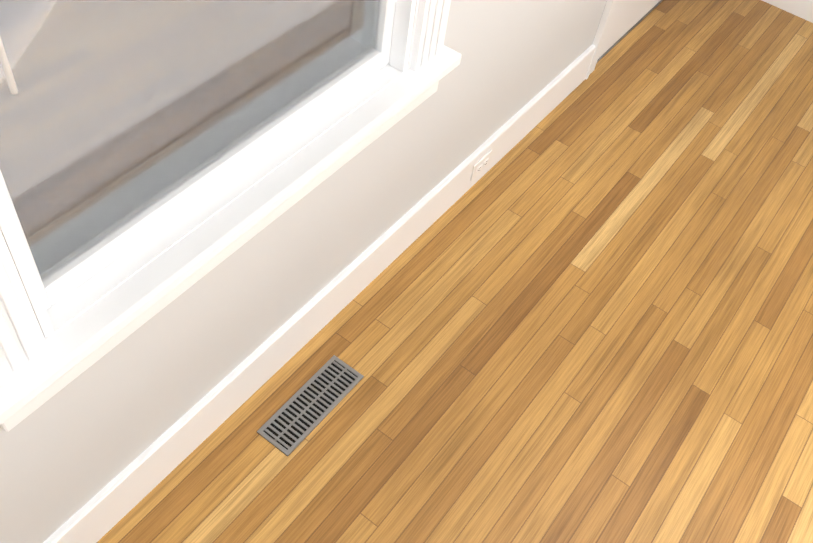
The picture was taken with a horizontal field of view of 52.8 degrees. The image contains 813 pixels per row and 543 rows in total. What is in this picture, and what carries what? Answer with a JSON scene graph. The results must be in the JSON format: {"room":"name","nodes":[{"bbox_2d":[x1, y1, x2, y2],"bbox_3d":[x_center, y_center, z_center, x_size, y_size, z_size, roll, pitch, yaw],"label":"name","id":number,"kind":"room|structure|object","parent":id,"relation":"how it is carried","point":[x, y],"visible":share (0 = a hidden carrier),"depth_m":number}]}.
{"room":"empty house room","nodes":[
{"label":"empty house room","id":0,"kind":"room"},
{"bbox_2d":[0,0,606,542],"bbox_3d":[0.458,-1.302,2.125,0.180,2.450,6.900,33,54,18],"label":"wall","id":1,"kind":"structure","parent":0,"point":[78,442],"depth_m":2.02},
{"bbox_2d":[0,0,461,431],"bbox_3d":[-0.301,-0.636,1.242,0.270,1.552,1.370,33,54,18],"label":"window","id":2,"kind":"structure","parent":1,"relation":"in","point":[126,126],"depth_m":1.50},
{"bbox_2d":[0,37,17,93],"bbox_3d":[-0.151,-0.773,0.980,0.060,0.790,1.155,33,54,18],"label":"blind wand","id":3,"kind":"object","parent":2,"relation":"attached to","point":[8,73],"visible":1,"depth_m":0.96},
{"bbox_2d":[43,44,595,542],"bbox_3d":[-0.401,0.264,2.209,0.018,0.160,3.820,33,54,18],"label":"baseboard","id":4,"kind":"structure","parent":1,"relation":"attached to","point":[131,484],"depth_m":2.27},
{"bbox_2d":[470,149,492,180],"bbox_3d":[0.258,-0.363,2.809,0.009,0.072,0.115,33,54,18],"label":"electrical outlet","id":5,"kind":"object","parent":4,"relation":"attached to","point":[480,165],"visible":0.98,"depth_m":2.80},
{"bbox_2d":[585,0,662,78],"bbox_3d":[1.076,-1.819,2.857,0.234,2.131,1.092,33,54,18],"label":"door frame","id":6,"kind":"structure","parent":1,"relation":"attached to","point":[604,23],"depth_m":3.20},
{"bbox_2d":[598,0,660,58],"bbox_3d":[1.152,-1.745,2.855,0.136,2.024,0.913,33,54,18],"label":"entry door","id":7,"kind":"structure","parent":1,"relation":"in","point":[628,15],"depth_m":3.44},
{"bbox_2d":[97,0,812,542],"bbox_3d":[2.765,0.935,2.242,5.740,0.050,6.900,33,54,18],"label":"floor","id":8,"kind":"structure","parent":0,"point":[581,312],"depth_m":2.46},
{"bbox_2d":[257,355,363,455],"bbox_3d":[-0.259,0.362,2.249,0.110,0.005,0.320,33,54,18],"label":"floor vent","id":9,"kind":"object","parent":8,"relation":"in","point":[289,426],"visible":1,"depth_m":2.24},
{"bbox_2d":[762,0,812,22],"bbox_3d":[2.271,-0.963,3.592,2.148,0.160,0.060,33,54,18],"label":"baseboard","id":10,"kind":"structure","parent":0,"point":[803,9],"depth_m":3.80},
{"label":"outside","id":11,"kind":"structure","parent":0,"visible":0},
{"bbox_2d":[0,0,52,76],"bbox_3d":[-0.946,-0.640,3.211,2.050,0.120,7.800,33,54,18],"label":"floor","id":12,"kind":"structure","parent":11,"point":[6,33],"depth_m":3.36}
]}

